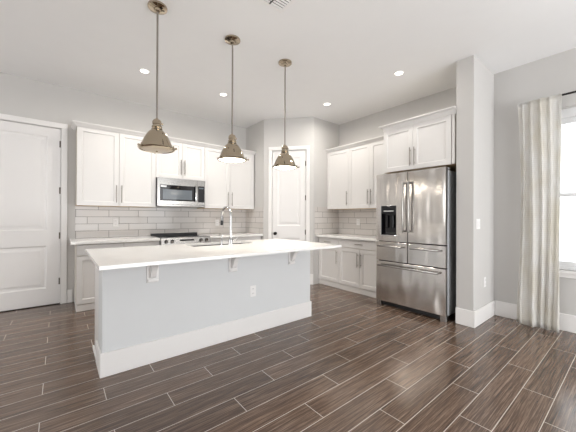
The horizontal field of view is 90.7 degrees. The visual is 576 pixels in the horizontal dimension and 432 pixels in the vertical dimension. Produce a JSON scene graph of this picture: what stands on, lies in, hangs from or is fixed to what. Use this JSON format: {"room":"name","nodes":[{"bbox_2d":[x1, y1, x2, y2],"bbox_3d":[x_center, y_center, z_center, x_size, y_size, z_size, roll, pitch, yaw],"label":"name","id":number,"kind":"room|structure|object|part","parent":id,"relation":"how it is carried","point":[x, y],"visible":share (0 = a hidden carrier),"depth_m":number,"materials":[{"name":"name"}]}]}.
{"room":"kitchen","nodes":[
{"label":"kitchen","id":0,"kind":"room"},
{"bbox_2d":[0,72,245,301],"bbox_3d":[-3.664,-0.299,3.673,7.284,3.050,0.120,0,0,-39],"label":"wall","id":1,"kind":"structure","parent":0,"point":[19,96],"depth_m":4.08,"materials":[{"name":"grey paint"}]},
{"bbox_2d":[0,120,60,310],"bbox_3d":[-3.492,-0.002,3.727,0.808,2.433,0.115,0,0,-39],"label":"door","id":2,"kind":"structure","parent":1,"relation":"in","point":[30,155],"depth_m":3.79,"materials":[{"name":"white paint"}]},
{"bbox_2d":[0,113,67,303],"bbox_3d":[-3.524,-0.035,3.761,0.952,2.523,0.118,0,0,-39],"label":"door frame","id":3,"kind":"structure","parent":1,"relation":"attached to","point":[64,131],"depth_m":3.98,"materials":[{"name":"white paint"}]},
{"bbox_2d":[67,289,71,302],"bbox_3d":[-4.771,1.126,2.697,4.350,0.185,0.015,0,0,-39],"label":"baseboard","id":4,"kind":"structure","parent":1,"relation":"attached to","point":[69,292],"depth_m":4.03,"materials":[{"name":"white paint"}]},
{"bbox_2d":[75,126,155,207],"bbox_3d":[-2.546,-0.677,4.254,0.995,1.071,0.372,0,0,-39],"label":"upper cabinet","id":5,"kind":"object","parent":1,"relation":"attached to","point":[111,170],"visible":0.95,"depth_m":4.10,"materials":[{"name":"white wood"}]},
{"bbox_3d":[-2.652,-0.679,3.987,0.490,1.067,0.020,0,0,-39],"label":"door","id":6,"kind":"part","parent":5,"relation":"part of","materials":[{"name":"white paint"}]},
{"bbox_3d":[-2.264,-0.676,4.298,0.495,1.067,0.020,0,0,-39],"label":"door","id":7,"kind":"part","parent":5,"relation":"part of","materials":[{"name":"white paint"}]},
{"bbox_2d":[72,120,255,154],"bbox_3d":[-1.853,-1.232,4.801,2.854,0.058,0.388,0,0,-39],"label":"crown molding","id":8,"kind":"structure","parent":5,"relation":"attached to","point":[75,123],"depth_m":4.22,"materials":[{"name":"white paint"}]},
{"bbox_2d":[75,206,245,238],"bbox_3d":[-1.958,0.096,4.959,2.809,0.467,0.012,0,0,-39],"label":"backsplash","id":9,"kind":"structure","parent":1,"relation":"attached to","point":[90,221],"depth_m":4.69,"materials":[{"name":"tile"}]},
{"bbox_2d":[113,219,117,225],"bbox_3d":[-2.654,0.102,4.385,0.072,0.116,0.009,0,0,-39],"label":"outlet","id":10,"kind":"object","parent":9,"relation":"attached to","point":[115,221],"visible":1,"depth_m":4.38,"materials":[{"name":"white plastic"}]},
{"bbox_2d":[156,177,204,207],"bbox_3d":[-1.830,-0.376,4.771,0.766,0.449,0.440,0,0,-39],"label":"microwave","id":11,"kind":"object","parent":1,"relation":"attached to","point":[170,192],"visible":0.99,"depth_m":4.60,"materials":[{"name":"silver metal"}]},
{"bbox_3d":[-1.764,-0.366,4.600,0.585,0.250,0.018,0,0,-39],"label":"door glass","id":12,"kind":"part","parent":11,"relation":"part of","materials":[{"name":"grey glass"}]},
{"bbox_3d":[-1.534,-0.364,4.748,0.028,0.270,0.035,0,0,-39],"label":"handle","id":13,"kind":"part","parent":11,"relation":"part of","materials":[{"name":"silver metal"}]},
{"bbox_3d":[-1.478,-0.391,4.835,0.138,0.415,0.030,0,0,-39],"label":"control panel","id":14,"kind":"part","parent":11,"relation":"part of","materials":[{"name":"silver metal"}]},
{"bbox_2d":[156,141,204,180],"bbox_3d":[-1.849,-0.907,4.814,0.790,0.603,0.372,0,0,-39],"label":"upper cabinet","id":15,"kind":"object","parent":1,"relation":"attached to","point":[188,161],"visible":0.85,"depth_m":4.71,"materials":[{"name":"white wood"}]},
{"bbox_3d":[-1.909,-0.908,4.584,0.405,0.599,0.020,0,0,-39],"label":"door","id":16,"kind":"part","parent":15,"relation":"part of","materials":[{"name":"white paint"}]},
{"bbox_3d":[-1.601,-0.906,4.832,0.375,0.599,0.020,0,0,-39],"label":"door","id":17,"kind":"part","parent":15,"relation":"part of","materials":[{"name":"white paint"}]},
{"bbox_2d":[197,147,253,209],"bbox_3d":[-1.151,-0.668,5.375,1.005,1.071,0.372,0,0,-39],"label":"upper cabinet","id":18,"kind":"object","parent":1,"relation":"attached to","point":[231,185],"visible":0.88,"depth_m":5.21,"materials":[{"name":"white wood"}]},
{"bbox_3d":[-1.264,-0.670,5.102,0.480,1.067,0.020,0,0,-39],"label":"door","id":19,"kind":"part","parent":18,"relation":"part of","materials":[{"name":"white paint"}]},
{"bbox_3d":[-0.873,-0.667,5.416,0.515,1.067,0.020,0,0,-39],"label":"door","id":20,"kind":"part","parent":18,"relation":"part of","materials":[{"name":"white paint"}]},
{"bbox_2d":[98,250,309,352],"bbox_3d":[-0.653,0.787,2.949,2.167,0.896,0.262,0,0,-39],"label":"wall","id":21,"kind":"structure","parent":0,"point":[194,295],"depth_m":2.59,"materials":[{"name":"grey paint"}]},
{"bbox_2d":[146,265,158,282],"bbox_3d":[-1.078,0.446,2.315,0.094,0.221,0.194,0,0,-39],"label":"corbel","id":22,"kind":"object","parent":21,"relation":"attached to","point":[152,275],"visible":0.72,"depth_m":2.36,"materials":[{"name":"white paint"}]},
{"bbox_2d":[96,301,310,377],"bbox_3d":[-0.663,1.142,2.958,2.197,0.185,0.317,0,0,-39],"label":"baseboard","id":23,"kind":"structure","parent":21,"relation":"attached to","point":[113,362],"depth_m":2.58,"materials":[{"name":"white paint"}]},
{"bbox_2d":[229,257,239,271],"bbox_3d":[-0.494,0.449,2.784,0.094,0.221,0.194,0,0,-39],"label":"corbel","id":24,"kind":"object","parent":21,"relation":"attached to","point":[233,262],"visible":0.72,"depth_m":2.82,"materials":[{"name":"white paint"}]},
{"bbox_3d":[-0.551,0.449,2.856,0.094,0.221,0.012,0,0,-39],"label":"plate","id":25,"kind":"part","parent":24,"relation":"part of","materials":[{"name":"white paint"}]},
{"bbox_2d":[250,285,255,296],"bbox_3d":[-0.368,0.793,3.004,0.072,0.116,0.009,0,0,-39],"label":"outlet","id":26,"kind":"object","parent":21,"relation":"attached to","point":[252,288],"visible":1,"depth_m":3.00,"materials":[{"name":"white plastic"}]},
{"bbox_2d":[288,251,298,263],"bbox_3d":[0.100,0.453,3.261,0.094,0.221,0.194,0,0,-39],"label":"corbel","id":27,"kind":"object","parent":21,"relation":"attached to","point":[291,255],"visible":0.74,"depth_m":3.30,"materials":[{"name":"white paint"}]},
{"bbox_2d":[246,120,263,239],"bbox_3d":[-0.621,-0.281,5.621,0.100,3.050,0.654,0,0,-39],"label":"wall","id":28,"kind":"structure","parent":0,"point":[254,133],"depth_m":5.49,"materials":[{"name":"grey paint"}]},
{"bbox_2d":[246,207,263,233],"bbox_3d":[-0.664,0.083,5.582,0.012,0.508,0.637,0,0,-39],"label":"backsplash","id":29,"kind":"structure","parent":28,"relation":"attached to","point":[254,217],"depth_m":5.53,"materials":[{"name":"tile"}]},
{"bbox_2d":[0,283,575,431],"bbox_3d":[-0.518,1.278,0.736,8.767,0.100,8.638,0,0,-39],"label":"floor","id":30,"kind":"structure","parent":0,"point":[357,363],"depth_m":2.15,"materials":[{"name":"brown wood"}]},
{"bbox_2d":[0,303,59,312],"bbox_3d":[-3.534,1.222,3.764,0.808,0.010,0.100,0,0,-39],"label":"threshold","id":31,"kind":"object","parent":30,"relation":"on","point":[55,303],"visible":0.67,"depth_m":3.78,"materials":[{"name":"brown metal"}]},
{"bbox_2d":[95,265,98,349],"bbox_3d":[-0.860,0.787,3.206,2.163,0.894,0.392,0,0,-39],"label":"base cabinet","id":32,"kind":"object","parent":30,"relation":"on","point":[96,268],"visible":0.06,"depth_m":2.52,"materials":[{"name":"white paint"}]},
{"bbox_2d":[86,239,341,269],"bbox_3d":[-0.644,0.326,2.888,2.234,0.023,1.160,0,0,-39],"label":"countertop","id":33,"kind":"structure","parent":32,"relation":"on","point":[120,257],"depth_m":2.50,"materials":[{"name":"white stone"}]},
{"bbox_2d":[193,243,244,246],"bbox_3d":[-0.777,0.439,3.256,0.746,0.199,0.336,0,0,-39],"label":"sink","id":34,"kind":"object","parent":33,"relation":"in","point":[233,243],"visible":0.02,"depth_m":3.40,"materials":[{"name":"metal"}]},
{"bbox_2d":[220,206,237,244],"bbox_3d":[-0.663,0.101,3.191,0.116,0.428,0.262,0,0,-39],"label":"faucet","id":35,"kind":"object","parent":33,"relation":"on","point":[231,239],"visible":0.99,"depth_m":3.09,"materials":[{"name":"silver metal"}]},
{"bbox_3d":[-0.689,0.061,3.176,0.025,0.348,0.241,0,0,-39],"label":"spout","id":36,"kind":"part","parent":35,"relation":"part of","materials":[{"name":"silver metal"}]},
{"bbox_2d":[74,243,122,311],"bbox_3d":[-2.662,0.798,4.000,0.524,0.866,0.622,0,0,-39],"label":"base cabinet","id":37,"kind":"object","parent":30,"relation":"on","point":[84,270],"visible":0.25,"depth_m":3.69,"materials":[{"name":"white paint"}]},
{"bbox_3d":[-2.495,0.826,3.792,0.519,0.614,0.020,0,0,-39],"label":"door","id":38,"kind":"part","parent":37,"relation":"part of","materials":[{"name":"white paint"}]},
{"bbox_3d":[-2.493,0.442,3.793,0.519,0.134,0.020,0,0,-39],"label":"drawer","id":39,"kind":"part","parent":37,"relation":"part of","materials":[{"name":"white paint"}]},
{"bbox_2d":[69,236,159,244],"bbox_3d":[-2.497,0.344,4.124,1.054,0.039,0.636,0,0,-39],"label":"countertop","id":40,"kind":"structure","parent":37,"relation":"on","point":[78,241],"depth_m":3.93,"materials":[{"name":"white stone"}]},
{"bbox_2d":[123,241,158,246],"bbox_3d":[-2.274,0.800,4.312,0.469,0.866,0.622,0,0,-39],"label":"base cabinet","id":41,"kind":"object","parent":30,"relation":"on","point":[146,243],"visible":0.07,"depth_m":4.08,"materials":[{"name":"white paint"}]},
{"bbox_2d":[151,232,210,244],"bbox_3d":[-1.751,0.764,4.652,0.760,0.945,0.712,0,0,-39],"label":"range","id":42,"kind":"object","parent":30,"relation":"on","point":[187,237],"visible":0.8,"depth_m":4.50,"materials":[{"name":"grey metal"}]},
{"bbox_2d":[152,234,206,238],"bbox_3d":[-1.752,0.338,4.657,0.760,0.026,0.545,0,0,-39],"label":"cooktop","id":43,"kind":"object","parent":42,"relation":"in","point":[162,236],"depth_m":4.56,"materials":[{"name":"black metal"}]},
{"bbox_3d":[-1.577,0.384,4.438,0.760,0.105,0.045,0,0,-39],"label":"control panel","id":44,"kind":"part","parent":42,"relation":"part of","materials":[{"name":"silver metal"}]},
{"bbox_2d":[210,236,260,241],"bbox_3d":[-1.088,0.808,5.265,1.030,0.866,0.622,0,0,-39],"label":"base cabinet","id":45,"kind":"object","parent":30,"relation":"on","point":[252,237],"visible":0.07,"depth_m":5.07,"materials":[{"name":"white paint"}]},
{"bbox_3d":[-1.120,0.451,4.897,0.510,0.134,0.020,0,0,-39],"label":"drawer","id":46,"kind":"part","parent":45,"relation":"part of","materials":[{"name":"white paint"}]},
{"bbox_2d":[200,232,262,237],"bbox_3d":[-1.075,0.354,5.266,1.043,0.039,0.636,0,0,-39],"label":"countertop","id":47,"kind":"structure","parent":45,"relation":"on","point":[225,235],"depth_m":5.12,"materials":[{"name":"white stone"}]},
{"bbox_3d":[-0.718,0.453,5.219,0.510,0.134,0.020,0,0,-39],"label":"drawer","id":48,"kind":"part","parent":45,"relation":"part of","materials":[{"name":"white paint"}]},
{"bbox_2d":[319,237,339,288],"bbox_3d":[0.923,0.816,5.226,0.599,0.866,0.490,0,0,-39],"label":"base cabinet","id":49,"kind":"object","parent":30,"relation":"on","point":[329,257],"visible":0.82,"depth_m":5.05,"materials":[{"name":"white paint"}]},
{"bbox_3d":[0.725,0.458,5.068,0.020,0.134,0.485,0,0,-39],"label":"drawer","id":50,"kind":"part","parent":49,"relation":"part of","materials":[{"name":"white paint"}]},
{"bbox_3d":[0.724,0.842,5.066,0.020,0.614,0.485,0,0,-39],"label":"door","id":51,"kind":"part","parent":49,"relation":"part of","materials":[{"name":"white paint"}]},
{"bbox_2d":[339,239,377,297],"bbox_3d":[1.346,0.815,4.699,0.599,0.866,0.860,0,0,-39],"label":"base cabinet","id":52,"kind":"object","parent":30,"relation":"on","point":[357,258],"visible":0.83,"depth_m":4.55,"materials":[{"name":"white paint"}]},
{"bbox_2d":[316,233,378,240],"bbox_3d":[1.182,0.361,4.881,0.631,0.039,1.361,0,0,-39],"label":"countertop","id":53,"kind":"structure","parent":52,"relation":"on","point":[340,236],"depth_m":4.74,"materials":[{"name":"white stone"}]},
{"bbox_3d":[1.012,0.842,4.707,0.020,0.614,0.425,0,0,-39],"label":"door","id":54,"kind":"part","parent":52,"relation":"part of","materials":[{"name":"white paint"}]},
{"bbox_3d":[1.148,0.458,4.540,0.020,0.134,0.855,0,0,-39],"label":"drawer","id":55,"kind":"part","parent":52,"relation":"part of","materials":[{"name":"white paint"}]},
{"bbox_3d":[1.282,0.842,4.372,0.020,0.614,0.425,0,0,-39],"label":"door","id":56,"kind":"part","parent":52,"relation":"part of","materials":[{"name":"white paint"}]},
{"bbox_2d":[376,167,455,322],"bbox_3d":[1.808,0.335,3.885,0.802,1.825,0.932,0,0,-39],"label":"refrigerator","id":57,"kind":"object","parent":30,"relation":"on","point":[416,210],"visible":0.98,"depth_m":3.58,"materials":[{"name":"grey metal"}]},
{"bbox_3d":[1.377,0.068,3.888,0.014,0.414,0.252,0,0,-39],"label":"dispenser trim","id":58,"kind":"part","parent":57,"relation":"part of","materials":[{"name":"black plastic"}]},
{"bbox_3d":[1.369,0.410,3.840,0.062,0.024,0.360,0,0,-39],"label":"handle","id":59,"kind":"part","parent":57,"relation":"part of","materials":[{"name":"silver metal"}]},
{"bbox_3d":[1.421,-0.116,3.876,0.058,0.920,0.462,0,0,-39],"label":"door","id":60,"kind":"part","parent":57,"relation":"part of","materials":[{"name":"silver metal"}]},
{"bbox_3d":[1.418,0.484,3.874,0.058,0.260,0.462,0,0,-39],"label":"drawer","id":61,"kind":"part","parent":57,"relation":"part of","materials":[{"name":"silver metal"}]},
{"bbox_3d":[1.495,-0.115,3.687,0.062,0.660,0.024,0,0,-39],"label":"handle","id":62,"kind":"part","parent":57,"relation":"part of","materials":[{"name":"silver metal"}]},
{"bbox_3d":[1.544,-0.115,3.626,0.062,0.660,0.024,0,0,-39],"label":"handle","id":63,"kind":"part","parent":57,"relation":"part of","materials":[{"name":"silver metal"}]},
{"bbox_3d":[1.564,0.898,3.689,0.058,0.550,0.932,0,0,-39],"label":"freezer drawer","id":64,"kind":"part","parent":57,"relation":"part of","materials":[{"name":"silver metal"}]},
{"bbox_3d":[1.665,0.410,3.472,0.062,0.024,0.355,0,0,-39],"label":"handle","id":65,"kind":"part","parent":57,"relation":"part of","materials":[{"name":"silver metal"}]},
{"bbox_3d":[1.715,-0.117,3.509,0.058,0.920,0.462,0,0,-39],"label":"door","id":66,"kind":"part","parent":57,"relation":"part of","materials":[{"name":"silver metal"}]},
{"bbox_3d":[1.713,0.483,3.507,0.058,0.260,0.462,0,0,-39],"label":"drawer","id":67,"kind":"part","parent":57,"relation":"part of","materials":[{"name":"silver metal"}]},
{"bbox_2d":[0,0,575,127],"bbox_3d":[-0.506,-1.872,0.747,8.767,0.100,8.638,0,0,-39],"label":"ceiling","id":68,"kind":"structure","parent":0,"point":[344,54],"depth_m":3.07,"materials":[{"name":"paint"}]},
{"bbox_2d":[139,68,149,73],"bbox_3d":[-1.799,-1.814,3.567,0.128,0.006,0.128,0,0,-39],"label":"recessed light","id":69,"kind":"object","parent":68,"relation":"in","point":[145,71],"visible":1,"depth_m":3.57,"materials":[{"name":"white plastic"}]},
{"bbox_2d":[137,0,176,153],"bbox_3d":[-1.146,-1.186,2.472,0.313,1.264,0.322,0,0,-39],"label":"pendant lamp","id":70,"kind":"object","parent":68,"relation":"hanging from","point":[155,140],"visible":1,"depth_m":2.43,"materials":[{"name":"silver metal"}]},
{"bbox_3d":[-1.136,-0.663,2.466,0.294,0.167,0.294,0,0,-39],"label":"lamp shade","id":71,"kind":"part","parent":70,"relation":"part of","materials":[{"name":"silver metal"}]},
{"bbox_2d":[140,146,172,152],"bbox_3d":[-1.137,-0.574,2.466,0.268,0.021,0.268,0,0,-39],"label":"diffuser","id":72,"kind":"object","parent":70,"relation":"attached to","point":[153,149],"depth_m":2.43,"materials":[{"name":"white glass"}]},
{"bbox_3d":[-1.134,-1.307,2.468,0.016,0.932,0.016,0,0,-39],"label":"rod","id":73,"kind":"part","parent":70,"relation":"part of","materials":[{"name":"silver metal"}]},
{"bbox_2d":[217,35,248,162],"bbox_3d":[-0.583,-1.182,2.924,0.313,1.264,0.322,0,0,-39],"label":"pendant lamp","id":74,"kind":"object","parent":68,"relation":"hanging from","point":[231,152],"visible":1,"depth_m":2.88,"materials":[{"name":"silver metal"}]},
{"bbox_3d":[-0.573,-0.660,2.918,0.294,0.167,0.294,0,0,-39],"label":"lamp shade","id":75,"kind":"part","parent":74,"relation":"part of","materials":[{"name":"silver metal"}]},
{"bbox_3d":[-0.571,-1.303,2.920,0.016,0.932,0.016,0,0,-39],"label":"rod","id":76,"kind":"part","parent":74,"relation":"part of","materials":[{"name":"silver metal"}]},
{"bbox_2d":[219,158,244,162],"bbox_3d":[-0.574,-0.571,2.918,0.268,0.021,0.268,0,0,-39],"label":"diffuser","id":77,"kind":"object","parent":74,"relation":"attached to","point":[227,160],"depth_m":2.88,"materials":[{"name":"beige glass"}]},
{"bbox_2d":[259,0,295,12],"bbox_3d":[-0.080,-1.810,2.325,0.310,0.010,0.310,0,0,-39],"label":"ceiling vent","id":78,"kind":"object","parent":68,"relation":"in","point":[283,5],"visible":1,"depth_m":2.43,"materials":[{"name":"white plastic"}]},
{"bbox_2d":[272,59,298,169],"bbox_3d":[-0.048,-1.179,3.354,0.313,1.264,0.322,0,0,-39],"label":"pendant lamp","id":79,"kind":"object","parent":68,"relation":"hanging from","point":[284,161],"visible":1,"depth_m":3.31,"materials":[{"name":"silver metal"}]},
{"bbox_3d":[-0.038,-0.656,3.348,0.294,0.167,0.294,0,0,-39],"label":"lamp shade","id":80,"kind":"part","parent":79,"relation":"part of","materials":[{"name":"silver metal"}]},
{"bbox_3d":[-0.035,-1.300,3.351,0.016,0.932,0.016,0,0,-39],"label":"rod","id":81,"kind":"part","parent":79,"relation":"part of","materials":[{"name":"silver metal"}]},
{"bbox_2d":[274,166,295,169],"bbox_3d":[-0.038,-0.567,3.348,0.268,0.021,0.268,0,0,-39],"label":"diffuser","id":82,"kind":"object","parent":79,"relation":"attached to","point":[275,167],"depth_m":3.32,"materials":[{"name":"beige glass"}]},
{"bbox_2d":[394,70,403,75],"bbox_3d":[1.402,-1.802,3.593,0.128,0.006,0.128,0,0,-39],"label":"recessed light","id":83,"kind":"object","parent":68,"relation":"in","point":[397,73],"visible":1,"depth_m":3.60,"materials":[{"name":"white"}]},
{"bbox_2d":[264,117,313,273],"bbox_3d":[0.014,-0.280,5.304,0.929,3.050,0.100,0,0,9],"label":"wall","id":84,"kind":"structure","parent":0,"point":[299,131],"depth_m":5.25,"materials":[{"name":"grey paint"}]},
{"bbox_2d":[272,150,305,240],"bbox_3d":[0.018,0.013,5.247,0.632,2.440,0.113,0,0,9],"label":"door","id":85,"kind":"structure","parent":84,"relation":"in","point":[289,186],"depth_m":5.26,"materials":[{"name":"white paint"}]},
{"bbox_2d":[268,146,309,241],"bbox_3d":[0.022,-0.019,5.293,0.772,2.528,0.118,0,0,9],"label":"door frame","id":86,"kind":"structure","parent":84,"relation":"attached to","point":[291,148],"depth_m":5.24,"materials":[{"name":"white paint"}]},
{"bbox_2d":[310,274,312,284],"bbox_3d":[-0.001,1.153,5.242,0.929,0.185,0.016,0,0,9],"label":"baseboard","id":87,"kind":"structure","parent":84,"relation":"attached to","point":[311,275],"depth_m":5.16,"materials":[{"name":"white paint"}]},
{"bbox_2d":[313,117,338,284],"bbox_3d":[0.705,-0.277,5.437,0.688,3.050,0.100,0,0,-39],"label":"wall","id":88,"kind":"structure","parent":0,"point":[326,134],"depth_m":5.29,"materials":[{"name":"grey paint"}]},
{"bbox_2d":[315,207,338,234],"bbox_3d":[0.749,0.087,5.400,0.663,0.508,0.012,0,0,-39],"label":"backsplash","id":89,"kind":"structure","parent":88,"relation":"attached to","point":[326,220],"depth_m":5.37,"materials":[{"name":"tile"}]},
{"bbox_2d":[339,48,575,315],"bbox_3d":[2.847,-0.276,3.440,0.150,3.050,8.398,0,0,-39],"label":"wall","id":90,"kind":"structure","parent":0,"point":[555,74],"depth_m":3.49,"materials":[{"name":"grey paint"}]},
{"bbox_2d":[327,148,348,209],"bbox_3d":[1.020,-0.660,5.296,0.374,1.071,0.510,0,0,-39],"label":"upper cabinet","id":91,"kind":"object","parent":90,"relation":"attached to","point":[337,161],"visible":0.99,"depth_m":5.21,"materials":[{"name":"white wood"}]},
{"bbox_2d":[339,209,375,235],"bbox_3d":[1.430,0.109,5.071,0.012,0.467,1.355,0,0,-39],"label":"backsplash","id":92,"kind":"structure","parent":90,"relation":"attached to","point":[348,218],"depth_m":5.25,"materials":[{"name":"tile"}]},
{"bbox_2d":[348,140,385,208],"bbox_3d":[1.456,-0.661,4.755,0.374,1.071,0.880,0,0,-39],"label":"upper cabinet","id":93,"kind":"object","parent":90,"relation":"attached to","point":[366,161],"visible":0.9,"depth_m":4.75,"materials":[{"name":"white wood"}]},
{"bbox_3d":[1.208,-0.661,4.835,0.020,1.067,0.440,0,0,-39],"label":"door","id":94,"kind":"part","parent":93,"relation":"part of","materials":[{"name":"white paint"}]},
{"bbox_3d":[1.484,-0.661,4.492,0.020,1.067,0.430,0,0,-39],"label":"door","id":95,"kind":"part","parent":93,"relation":"part of","materials":[{"name":"white paint"}]},
{"bbox_2d":[384,114,455,173],"bbox_3d":[1.916,-0.908,3.915,0.710,0.588,0.945,0,0,-39],"label":"upper cabinet","id":96,"kind":"object","parent":90,"relation":"attached to","point":[429,144],"visible":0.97,"depth_m":3.66,"materials":[{"name":"white wood"}]},
{"bbox_2d":[325,106,455,152],"bbox_3d":[1.339,-1.237,4.352,0.386,0.088,2.383,0,0,-39],"label":"crown molding","id":97,"kind":"structure","parent":96,"relation":"attached to","point":[450,110],"depth_m":3.83,"materials":[{"name":"white paint"}]},
{"bbox_3d":[1.514,-0.910,3.920,0.020,0.584,0.430,0,0,-39],"label":"door","id":98,"kind":"part","parent":96,"relation":"part of","materials":[{"name":"white paint"}]},
{"bbox_3d":[1.797,-0.910,3.567,0.020,0.584,0.465,0,0,-39],"label":"door","id":99,"kind":"part","parent":96,"relation":"part of","materials":[{"name":"white paint"}]},
{"bbox_2d":[495,300,575,332],"bbox_3d":[4.010,1.156,1.849,0.015,0.185,4.462,0,0,-39],"label":"baseboard","id":100,"kind":"structure","parent":90,"relation":"attached to","point":[567,322],"depth_m":3.42,"materials":[{"name":"white paint"}]},
{"bbox_2d":[559,107,575,278],"bbox_3d":[3.477,-0.261,2.619,0.165,1.860,1.690,0,0,-39],"label":"window","id":101,"kind":"structure","parent":90,"relation":"in","point":[569,114],"depth_m":3.13,"materials":[{"name":"white plastic"}]},
{"bbox_3d":[3.450,0.631,2.598,0.105,0.074,1.690,0,0,-39],"label":"sill","id":102,"kind":"part","parent":101,"relation":"part of","materials":[{"name":"white paint"}]},
{"bbox_3d":[3.506,0.149,2.643,0.025,0.810,1.510,0,0,-39],"label":"sash","id":103,"kind":"part","parent":101,"relation":"part of","materials":[{"name":"white plastic"}]},
{"bbox_3d":[3.526,-0.653,2.659,0.027,0.875,1.510,0,0,-39],"label":"sash","id":104,"kind":"part","parent":101,"relation":"part of","materials":[{"name":"white plastic"}]},
{"bbox_3d":[3.456,-1.300,2.481,0.111,0.044,2.240,0,0,-39],"label":"curtain rod","id":105,"kind":"object","parent":90,"relation":"attached to","visible":0},
{"bbox_2d":[517,93,561,332],"bbox_3d":[2.780,-0.031,3.166,0.066,2.546,0.385,0,0,-39],"label":"curtain","id":106,"kind":"object","parent":105,"relation":"hanging from","point":[539,119],"visible":1,"depth_m":3.16,"materials":[{"name":"beige fabric"}]},
{"bbox_2d":[456,55,493,310],"bbox_3d":[2.288,-0.278,3.465,0.691,3.050,0.183,0,0,-39],"label":"wall column","id":107,"kind":"structure","parent":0,"point":[474,80],"depth_m":3.28,"materials":[{"name":"grey paint"}]},
{"bbox_2d":[455,300,494,327],"bbox_3d":[2.275,1.155,3.444,0.691,0.185,0.198,0,0,-39],"label":"baseboard","id":108,"kind":"structure","parent":107,"relation":"attached to","point":[472,319],"depth_m":3.26,"materials":[{"name":"white paint"}]},
{"bbox_2d":[476,219,479,228],"bbox_3d":[2.174,0.091,3.248,0.116,0.116,0.010,0,0,-39],"label":"light switch","id":109,"kind":"object","parent":107,"relation":"attached to","point":[477,220],"visible":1,"depth_m":3.23,"materials":[{"name":"white plastic"}]}
]}

